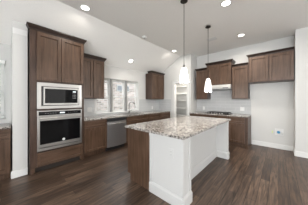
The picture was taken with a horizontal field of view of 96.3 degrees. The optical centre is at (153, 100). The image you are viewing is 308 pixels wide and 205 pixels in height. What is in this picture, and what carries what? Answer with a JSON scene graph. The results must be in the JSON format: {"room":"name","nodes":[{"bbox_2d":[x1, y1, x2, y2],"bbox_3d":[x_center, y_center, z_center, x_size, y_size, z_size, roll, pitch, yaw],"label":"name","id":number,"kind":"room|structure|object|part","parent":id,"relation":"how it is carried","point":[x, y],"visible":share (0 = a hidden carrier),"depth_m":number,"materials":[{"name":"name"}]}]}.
{"room":"kitchen","nodes":[
{"label":"kitchen","id":0,"kind":"room"},
{"bbox_2d":[11,20,27,170],"bbox_3d":[-2.585,-0.015,2.642,0.519,2.749,0.195,0,0,42],"label":"wall partition","id":1,"kind":"structure","parent":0,"point":[19,43],"depth_m":2.47,"materials":[{"name":"paint"}]},
{"bbox_2d":[11,167,27,178],"bbox_3d":[-2.455,1.294,2.514,0.186,0.129,0.213,0,0,42],"label":"baseboard","id":2,"kind":"structure","parent":1,"relation":"attached to","point":[21,172],"depth_m":2.45,"materials":[{"name":"white paint"}]},
{"bbox_2d":[12,27,27,36],"bbox_3d":[-2.389,-1.220,2.464,0.008,0.100,0.197,0,0,42],"label":"trim","id":3,"kind":"structure","parent":1,"relation":"attached to","point":[14,30],"depth_m":2.46,"materials":[{"name":"white paint"}]},
{"bbox_2d":[0,43,156,124],"bbox_3d":[-2.283,0.136,3.478,0.150,2.449,10.100,0,0,42],"label":"wall","id":4,"kind":"structure","parent":0,"point":[110,72],"depth_m":4.34,"materials":[{"name":"paint"}]},
{"bbox_2d":[0,62,5,118],"bbox_3d":[-3.367,-0.205,2.308,0.078,1.126,1.206,0,0,42],"label":"window","id":5,"kind":"structure","parent":4,"relation":"in","point":[4,73],"depth_m":2.72,"materials":[{"name":"plastic"}]},
{"bbox_2d":[0,60,4,117],"bbox_3d":[-3.307,-0.217,2.254,0.090,1.095,1.190,0,0,42],"label":"window blind","id":6,"kind":"object","parent":5,"relation":"attached to","point":[2,62],"visible":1,"depth_m":2.66,"materials":[{"name":"white plastic"}]},
{"bbox_2d":[84,53,106,98],"bbox_3d":[-1.698,-0.605,3.732,0.374,1.130,0.698,0,0,42],"label":"upper cabinet","id":7,"kind":"object","parent":4,"relation":"attached to","point":[93,65],"visible":0.79,"depth_m":3.61,"materials":[{"name":"brown wood"}]},
{"bbox_3d":[-1.705,-0.557,3.493,0.025,0.991,0.315,0,0,42],"label":"door","id":8,"kind":"part","parent":7,"relation":"part of","materials":[{"name":"brown wood"}]},
{"bbox_3d":[-1.643,-1.127,3.682,0.225,0.086,0.698,0,0,42],"label":"crown moulding","id":9,"kind":"part","parent":7,"relation":"part of","materials":[{"name":"brown wood"}]},
{"bbox_3d":[-1.490,-0.557,3.730,0.025,0.991,0.301,0,0,42],"label":"door","id":10,"kind":"part","parent":7,"relation":"part of","materials":[{"name":"brown wood"}]},
{"bbox_2d":[95,78,109,112],"bbox_3d":[-1.606,-0.145,4.258,0.078,1.076,0.501,0,0,42],"label":"window","id":11,"kind":"structure","parent":4,"relation":"in","point":[105,79],"depth_m":4.39,"materials":[{"name":"plastic"}]},
{"bbox_3d":[-1.598,0.118,4.250,0.028,0.467,0.439,0,0,42],"label":"sash","id":12,"kind":"part","parent":11,"relation":"part of","materials":[{"name":"plastic"}]},
{"bbox_2d":[95,110,138,113],"bbox_3d":[-1.157,0.383,4.630,0.085,0.020,1.680,0,0,42],"label":"trim","id":13,"kind":"structure","parent":4,"relation":"attached to","point":[131,110],"depth_m":4.52,"materials":[{"name":"white paint"}]},
{"bbox_2d":[110,79,126,111],"bbox_3d":[-1.208,-0.145,4.674,0.120,1.078,0.643,0,0,42],"label":"trim","id":14,"kind":"structure","parent":4,"relation":"attached to","point":[111,80],"depth_m":4.44,"materials":[{"name":"grey paint"}]},
{"bbox_2d":[113,79,124,111],"bbox_3d":[-1.220,-0.145,4.684,0.078,1.076,0.501,0,0,42],"label":"window","id":15,"kind":"structure","parent":4,"relation":"in","point":[120,81],"depth_m":4.82,"materials":[{"name":"plastic"}]},
{"bbox_3d":[-1.212,0.118,4.677,0.028,0.467,0.439,0,0,42],"label":"sash","id":16,"kind":"part","parent":15,"relation":"part of","materials":[{"name":"plastic"}]},
{"bbox_2d":[84,99,158,116],"bbox_3d":[-0.916,0.203,4.869,0.010,0.481,3.398,0,0,42],"label":"backsplash","id":17,"kind":"structure","parent":4,"relation":"attached to","point":[144,104],"depth_m":5.28,"materials":[{"name":"tile"}]},
{"bbox_2d":[127,81,136,110],"bbox_3d":[-0.835,-0.145,5.111,0.078,1.076,0.501,0,0,42],"label":"window","id":18,"kind":"structure","parent":4,"relation":"in","point":[129,82],"depth_m":5.24,"materials":[{"name":"plastic"}]},
{"bbox_3d":[-0.827,0.118,5.104,0.028,0.467,0.439,0,0,42],"label":"sash","id":19,"kind":"part","parent":18,"relation":"part of","materials":[{"name":"plastic"}]},
{"bbox_2d":[146,71,164,98],"bbox_3d":[0.055,-0.585,5.672,0.374,1.090,0.840,0,0,42],"label":"upper cabinet","id":20,"kind":"object","parent":4,"relation":"attached to","point":[154,80],"visible":1,"depth_m":5.46,"materials":[{"name":"brown wood"}]},
{"bbox_3d":[0.048,-0.546,5.432,0.025,0.968,0.353,0,0,42],"label":"door","id":21,"kind":"part","parent":20,"relation":"part of","materials":[{"name":"brown wood"}]},
{"bbox_3d":[0.110,-1.095,5.622,0.225,0.070,0.840,0,0,42],"label":"crown moulding","id":22,"kind":"part","parent":20,"relation":"part of","materials":[{"name":"brown wood"}]},
{"bbox_3d":[0.292,-0.546,5.703,0.025,0.968,0.353,0,0,42],"label":"door","id":23,"kind":"part","parent":20,"relation":"part of","materials":[{"name":"brown wood"}]},
{"bbox_2d":[0,0,307,72],"bbox_3d":[1.053,-1.412,0.531,9.150,0.876,10.200,0,0,42],"label":"ceiling","id":24,"kind":"structure","parent":0,"point":[113,30],"depth_m":2.99,"materials":[{"name":"paint"}]},
{"bbox_2d":[80,4,89,10],"bbox_3d":[-1.284,-1.724,2.576,0.180,0.009,0.180,0,0,42],"label":"recessed light","id":25,"kind":"object","parent":24,"relation":"in","point":[82,6],"visible":1,"depth_m":2.56,"materials":[{"name":"white paint"}]},
{"bbox_2d":[179,0,188,82],"bbox_3d":[0.517,-1.022,2.377,0.170,1.414,0.170,0,0,42],"label":"pendant lamp","id":26,"kind":"object","parent":24,"relation":"hanging from","point":[183,78],"visible":1,"depth_m":2.33,"materials":[{"name":"white glass"}]},
{"bbox_3d":[0.517,-0.440,2.377,0.170,0.250,0.170,0,0,42],"label":"lamp shade","id":27,"kind":"part","parent":26,"relation":"part of","materials":[{"name":"white glass"}]},
{"bbox_2d":[204,25,211,91],"bbox_3d":[1.260,-0.967,3.215,0.170,1.524,0.170,0,0,42],"label":"pendant lamp","id":28,"kind":"object","parent":24,"relation":"hanging from","point":[208,87],"visible":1,"depth_m":3.17,"materials":[{"name":"white glass"}]},
{"bbox_3d":[1.260,-0.354,3.215,0.170,0.299,0.170,0,0,42],"label":"lamp shade","id":29,"kind":"part","parent":28,"relation":"part of","materials":[{"name":"white glass"}]},
{"bbox_2d":[220,0,231,6],"bbox_3d":[1.281,-1.724,2.454,0.180,0.009,0.180,0,0,42],"label":"recessed light","id":30,"kind":"object","parent":24,"relation":"in","point":[224,3],"visible":1,"depth_m":2.46,"materials":[{"name":"white paint"}]},
{"bbox_2d":[0,144,307,204],"bbox_3d":[1.071,1.400,0.514,9.100,0.080,10.200,0,0,42],"label":"floor","id":31,"kind":"structure","parent":0,"point":[257,174],"depth_m":2.23,"materials":[{"name":"brown wood"}]},
{"bbox_2d":[0,128,10,179],"bbox_3d":[-3.127,0.918,2.023,0.545,0.881,1.410,0,0,42],"label":"base cabinet","id":32,"kind":"object","parent":31,"relation":"on","point":[5,134],"visible":0.98,"depth_m":2.33,"materials":[{"name":"brown wood"}]},
{"bbox_3d":[-2.667,0.570,2.144,0.025,0.150,0.597,0,0,42],"label":"drawer","id":33,"kind":"part","parent":32,"relation":"part of","materials":[{"name":"brown wood"}]},
{"bbox_3d":[-2.667,0.948,2.144,0.025,0.575,0.597,0,0,42],"label":"door","id":34,"kind":"part","parent":32,"relation":"part of","materials":[{"name":"brown wood"}]},
{"bbox_2d":[0,123,10,128],"bbox_3d":[-3.133,0.461,2.017,0.544,0.031,1.432,0,0,42],"label":"countertop","id":35,"kind":"structure","parent":32,"relation":"on","point":[2,125],"depth_m":2.44,"materials":[{"name":"stone"}]},
{"bbox_2d":[26,22,86,174],"bbox_3d":[-2.140,-0.013,3.027,0.664,2.744,1.023,0,0,42],"label":"tall cabinet","id":36,"kind":"object","parent":31,"relation":"on","point":[54,56],"visible":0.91,"depth_m":2.71,"materials":[{"name":"brown wood"}]},
{"bbox_3d":[-2.038,-0.823,2.691,0.025,0.895,0.386,0,0,42],"label":"door","id":37,"kind":"part","parent":36,"relation":"part of","materials":[{"name":"brown wood"}]},
{"bbox_3d":[-1.945,-1.343,2.851,0.140,0.084,1.023,0,0,42],"label":"crown moulding","id":38,"kind":"part","parent":36,"relation":"part of","materials":[{"name":"brown wood"}]},
{"bbox_2d":[37,109,81,151],"bbox_3d":[-2.076,0.578,2.998,0.619,0.761,0.779,0,0,42],"label":"wall oven","id":39,"kind":"object","parent":36,"relation":"in","point":[63,127],"visible":0.99,"depth_m":2.78,"materials":[{"name":"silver metal"}]},
{"bbox_3d":[-1.892,0.251,2.831,0.004,0.074,0.735,0,0,42],"label":"control panel","id":40,"kind":"part","parent":39,"relation":"part of","materials":[{"name":"black glass"}]},
{"bbox_3d":[-1.865,0.346,2.808,0.050,0.024,0.719,0,0,42],"label":"handle","id":41,"kind":"part","parent":39,"relation":"part of","materials":[{"name":"metal"}]},
{"bbox_2d":[37,82,81,108],"bbox_3d":[-2.072,-0.087,2.994,0.510,0.500,0.779,0,0,42],"label":"microwave","id":42,"kind":"object","parent":36,"relation":"in","point":[49,95],"visible":0.98,"depth_m":2.78,"materials":[{"name":"silver metal"}]},
{"bbox_3d":[-1.890,-0.082,2.845,0.039,0.347,0.615,0,0,42],"label":"door","id":43,"kind":"part","parent":42,"relation":"part of","materials":[{"name":"glass"}]},
{"bbox_3d":[-1.743,-0.084,3.012,0.033,0.280,0.128,0,0,42],"label":"control panel","id":44,"kind":"part","parent":42,"relation":"part of","materials":[{"name":"black glass"}]},
{"bbox_3d":[-1.895,1.111,2.850,0.025,0.247,0.798,0,0,42],"label":"drawer","id":45,"kind":"part","parent":36,"relation":"part of","materials":[{"name":"brown wood"}]},
{"bbox_3d":[-1.760,-0.823,2.998,0.025,0.895,0.427,0,0,42],"label":"door","id":46,"kind":"part","parent":36,"relation":"part of","materials":[{"name":"brown wood"}]},
{"bbox_2d":[84,119,106,156],"bbox_3d":[-1.647,0.918,3.601,0.625,0.881,0.574,0,0,42],"label":"base cabinet","id":47,"kind":"object","parent":31,"relation":"on","point":[95,131],"visible":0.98,"depth_m":3.39,"materials":[{"name":"brown wood"}]},
{"bbox_3d":[-1.425,0.570,3.400,0.025,0.150,0.557,0,0,42],"label":"drawer","id":48,"kind":"part","parent":47,"relation":"part of","materials":[{"name":"brown wood"}]},
{"bbox_2d":[84,110,170,120],"bbox_3d":[-0.692,0.461,4.655,0.629,0.031,3.418,0,0,42],"label":"countertop","id":49,"kind":"structure","parent":47,"relation":"on","point":[86,118],"depth_m":4.04,"materials":[{"name":"stone"}]},
{"bbox_2d":[105,117,125,150],"bbox_3d":[-1.207,0.923,4.008,0.694,0.871,0.604,0,0,42],"label":"dishwasher","id":50,"kind":"object","parent":31,"relation":"on","point":[116,129],"visible":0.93,"depth_m":3.78,"materials":[{"name":"silver metal"}]},
{"bbox_3d":[-1.027,0.526,3.846,0.037,0.077,0.604,0,0,42],"label":"control panel","id":51,"kind":"part","parent":50,"relation":"part of","materials":[{"name":"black metal"}]},
{"bbox_2d":[124,115,147,145],"bbox_3d":[-0.732,0.927,4.614,0.625,0.864,0.915,0,0,42],"label":"base cabinet","id":52,"kind":"object","parent":31,"relation":"on","point":[142,118],"visible":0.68,"depth_m":4.30,"materials":[{"name":"brown wood"}]},
{"bbox_3d":[-0.662,0.948,4.244,0.025,0.575,0.442,0,0,42],"label":"door","id":53,"kind":"part","parent":52,"relation":"part of","materials":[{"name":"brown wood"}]},
{"bbox_3d":[-0.510,0.570,4.413,0.025,0.150,0.897,0,0,42],"label":"drawer","id":54,"kind":"part","parent":52,"relation":"part of","materials":[{"name":"brown wood"}]},
{"bbox_2d":[145,113,159,121],"bbox_3d":[-0.210,0.918,5.191,0.625,0.881,0.638,0,0,42],"label":"base cabinet","id":55,"kind":"object","parent":31,"relation":"on","point":[151,117],"visible":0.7,"depth_m":4.97,"materials":[{"name":"brown wood"}]},
{"bbox_3d":[0.012,0.570,4.990,0.025,0.150,0.624,0,0,42],"label":"drawer","id":56,"kind":"part","parent":55,"relation":"part of","materials":[{"name":"brown wood"}]},
{"bbox_2d":[160,112,169,119],"bbox_3d":[0.227,0.918,5.676,0.625,0.881,0.663,0,0,42],"label":"base cabinet","id":57,"kind":"object","parent":31,"relation":"on","point":[165,115],"visible":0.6,"depth_m":5.46,"materials":[{"name":"brown wood"}]},
{"bbox_3d":[0.449,0.570,5.474,0.025,0.150,0.647,0,0,42],"label":"drawer","id":58,"kind":"part","parent":57,"relation":"part of","materials":[{"name":"brown wood"}]},
{"bbox_2d":[128,121,229,204],"bbox_3d":[0.654,0.918,2.833,1.114,0.881,2.118,0,0,42],"label":"kitchen island","id":59,"kind":"object","parent":31,"relation":"on","point":[150,165],"visible":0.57,"depth_m":2.06,"materials":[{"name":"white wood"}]},
{"bbox_3d":[-0.260,0.918,2.251,0.527,0.881,0.016,0,0,42],"label":"panel","id":60,"kind":"part","parent":59,"relation":"part of","materials":[{"name":"brown wood"}]},
{"bbox_2d":[169,148,173,157],"bbox_3d":[0.227,0.695,1.810,0.072,0.116,0.008,0,0,42],"label":"wall outlet","id":61,"kind":"object","parent":59,"relation":"attached to","point":[171,151],"visible":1,"depth_m":1.80,"materials":[{"name":"white paint"}]},
{"bbox_2d":[125,115,230,139],"bbox_3d":[0.654,0.461,2.861,1.175,0.033,2.198,0,0,42],"label":"island countertop","id":62,"kind":"structure","parent":59,"relation":"on","point":[181,127],"depth_m":2.43,"materials":[{"name":"stone"}]},
{"bbox_3d":[0.852,1.282,2.655,0.581,0.154,2.118,0,0,42],"label":"baseboard","id":63,"kind":"part","parent":59,"relation":"part of","materials":[{"name":"white paint"}]},
{"bbox_2d":[203,114,227,118],"bbox_3d":[2.151,0.918,4.655,0.750,0.881,0.645,0,0,42],"label":"base cabinet","id":64,"kind":"object","parent":31,"relation":"on","point":[204,115],"visible":0.21,"depth_m":4.40,"materials":[{"name":"brown wood"}]},
{"bbox_2d":[190,112,250,116],"bbox_3d":[2.150,0.461,4.646,1.779,0.031,0.638,0,0,42],"label":"countertop","id":65,"kind":"structure","parent":64,"relation":"on","point":[205,113],"depth_m":4.33,"materials":[{"name":"stone"}]},
{"bbox_2d":[207,111,232,114],"bbox_3d":[2.174,0.418,4.673,0.760,0.050,0.490,0,0,42],"label":"cooktop","id":66,"kind":"object","parent":65,"relation":"in","point":[209,112],"visible":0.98,"depth_m":4.54,"materials":[{"name":"black metal"}]},
{"bbox_2d":[228,116,246,148],"bbox_3d":[2.612,0.918,4.239,0.488,0.881,0.645,0,0,42],"label":"base cabinet","id":67,"kind":"object","parent":31,"relation":"on","point":[237,125],"visible":0.88,"depth_m":3.99,"materials":[{"name":"brown wood"}]},
{"bbox_3d":[2.392,0.570,4.020,0.432,0.150,0.025,0,0,42],"label":"drawer","id":68,"kind":"part","parent":67,"relation":"part of","materials":[{"name":"brown wood"}]},
{"bbox_3d":[2.392,0.943,4.020,0.432,0.565,0.025,0,0,42],"label":"door","id":69,"kind":"part","parent":67,"relation":"part of","materials":[{"name":"brown wood"}]},
{"bbox_2d":[247,116,250,148],"bbox_3d":[2.806,0.918,4.070,0.022,0.882,0.612,0,0,42],"label":"end panel","id":70,"kind":"object","parent":31,"relation":"on","point":[248,118],"visible":0.83,"depth_m":3.92,"materials":[{"name":"brown wood"}]},
{"bbox_2d":[163,54,191,117],"bbox_3d":[0.831,-0.184,5.664,1.538,3.088,0.120,0,0,42],"label":"wall","id":71,"kind":"structure","parent":0,"point":[172,73],"depth_m":5.52,"materials":[{"name":"paint"}]},
{"bbox_2d":[159,99,170,110],"bbox_3d":[0.462,0.202,5.909,0.638,0.482,0.010,0,0,42],"label":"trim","id":72,"kind":"structure","parent":71,"relation":"attached to","point":[164,104],"depth_m":5.88,"materials":[{"name":"tile"}]},
{"bbox_2d":[172,80,188,117],"bbox_3d":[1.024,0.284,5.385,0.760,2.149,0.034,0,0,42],"label":"trim","id":73,"kind":"structure","parent":71,"relation":"attached to","point":[176,81],"depth_m":5.58,"materials":[{"name":"white paint"}]},
{"bbox_2d":[176,83,186,116],"bbox_3d":[1.637,0.150,6.621,1.449,2.420,0.120,0,0,42],"label":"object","id":74,"kind":"structure","parent":0,"point":[181,104],"depth_m":6.79,"materials":[{"name":"white paint"}]},
{"bbox_2d":[192,27,307,152],"bbox_3d":[3.590,-0.184,3.600,5.500,3.088,0.525,0,0,42],"label":"wall","id":75,"kind":"structure","parent":0,"point":[272,104],"depth_m":3.86,"materials":[{"name":"paint"}]},
{"bbox_2d":[195,67,210,98],"bbox_3d":[1.815,-0.600,5.142,0.458,1.120,0.374,0,0,42],"label":"upper cabinet","id":76,"kind":"object","parent":75,"relation":"attached to","point":[201,73],"visible":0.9,"depth_m":5.02,"materials":[{"name":"brown wood"}]},
{"bbox_3d":[1.728,-0.561,5.011,0.393,0.998,0.025,0,0,42],"label":"door","id":77,"kind":"part","parent":76,"relation":"part of","materials":[{"name":"brown wood"}]},
{"bbox_2d":[205,59,235,84],"bbox_3d":[2.252,-0.895,4.707,0.856,0.780,0.434,0,0,42],"label":"upper cabinet","id":78,"kind":"object","parent":75,"relation":"attached to","point":[219,72],"visible":0.82,"depth_m":4.53,"materials":[{"name":"brown wood"}]},
{"bbox_3d":[1.986,-0.851,4.697,0.368,0.648,0.025,0,0,42],"label":"door","id":79,"kind":"part","parent":78,"relation":"part of","materials":[{"name":"brown wood"}]},
{"bbox_3d":[2.252,-1.245,4.707,0.856,0.080,0.434,0,0,42],"label":"crown moulding","id":80,"kind":"part","parent":78,"relation":"part of","materials":[{"name":"brown wood"}]},
{"bbox_2d":[212,84,231,90],"bbox_3d":[2.223,-0.423,4.675,0.760,0.157,0.499,0,0,42],"label":"range hood","id":81,"kind":"object","parent":78,"relation":"attached to","point":[225,86],"visible":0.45,"depth_m":4.43,"materials":[{"name":"metal"}]},
{"bbox_3d":[2.268,-0.851,4.442,0.368,0.648,0.025,0,0,42],"label":"door","id":82,"kind":"part","parent":78,"relation":"part of","materials":[{"name":"brown wood"}]},
{"bbox_2d":[197,90,250,114],"bbox_3d":[2.364,0.051,4.891,1.770,0.783,0.010,0,0,42],"label":"backsplash","id":83,"kind":"structure","parent":75,"relation":"attached to","point":[220,101],"depth_m":4.80,"materials":[{"name":"tile"}]},
{"bbox_2d":[232,62,249,98],"bbox_3d":[2.718,-0.578,4.326,0.430,1.075,0.374,0,0,42],"label":"upper cabinet","id":84,"kind":"object","parent":75,"relation":"attached to","point":[240,85],"visible":0.96,"depth_m":4.20,"materials":[{"name":"brown wood"}]},
{"bbox_3d":[2.718,-1.088,4.326,0.430,0.054,0.374,0,0,42],"label":"crown moulding","id":85,"kind":"part","parent":84,"relation":"part of","materials":[{"name":"brown wood"}]},
{"bbox_2d":[246,46,294,83],"bbox_3d":[3.211,-0.915,3.867,0.999,0.820,0.394,0,0,42],"label":"upper cabinet","id":86,"kind":"object","parent":75,"relation":"attached to","point":[273,66],"visible":1,"depth_m":3.69,"materials":[{"name":"brown wood"}]},
{"bbox_3d":[2.939,-0.878,3.890,0.443,0.703,0.025,0,0,42],"label":"door","id":87,"kind":"part","parent":86,"relation":"part of","materials":[{"name":"brown wood"}]},
{"bbox_3d":[3.211,-1.293,3.867,0.999,0.064,0.394,0,0,42],"label":"crown moulding","id":88,"kind":"part","parent":86,"relation":"part of","materials":[{"name":"brown wood"}]},
{"bbox_3d":[3.288,-0.878,3.575,0.473,0.703,0.025,0,0,42],"label":"door","id":89,"kind":"part","parent":86,"relation":"part of","materials":[{"name":"brown wood"}]},
{"bbox_2d":[252,140,292,150],"bbox_3d":[3.373,1.294,3.976,0.903,0.129,0.015,0,0,42],"label":"baseboard","id":90,"kind":"structure","parent":75,"relation":"attached to","point":[266,144],"depth_m":3.94,"materials":[{"name":"white paint"}]},
{"bbox_2d":[275,128,283,135],"bbox_3d":[3.488,0.890,3.846,0.180,0.180,0.054,0,0,42],"label":"water supply box","id":91,"kind":"object","parent":75,"relation":"attached to","point":[277,131],"visible":1,"depth_m":3.85,"materials":[{"name":"white plastic"}]},
{"bbox_2d":[294,151,307,157],"bbox_3d":[4.441,1.294,2.465,2.714,0.129,0.015,0,0,42],"label":"baseboard","id":92,"kind":"structure","parent":75,"relation":"attached to","point":[296,153],"depth_m":3.29,"materials":[{"name":"white paint"}]},
{"label":"outside","id":93,"kind":"structure","parent":0,"visible":0},
{"bbox_3d":[-9.302,1.610,15.144,25.890,0.200,34.000,0,0,42],"label":"ground","id":94,"kind":"structure","parent":93,"visible":0},
{"bbox_2d":[0,74,134,112],"bbox_3d":[-3.248,-1.165,11.695,4.300,5.349,19.800,0,0,42],"label":"house","id":95,"kind":"structure","parent":94,"relation":"on","point":[101,104],"depth_m":9.81,"materials":[{"name":"brick"}]},
{"bbox_3d":[-2.276,-0.865,10.143,0.019,0.350,1.000,0,0,42],"label":"pane","id":96,"kind":"part","parent":95,"relation":"part of","materials":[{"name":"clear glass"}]}
]}

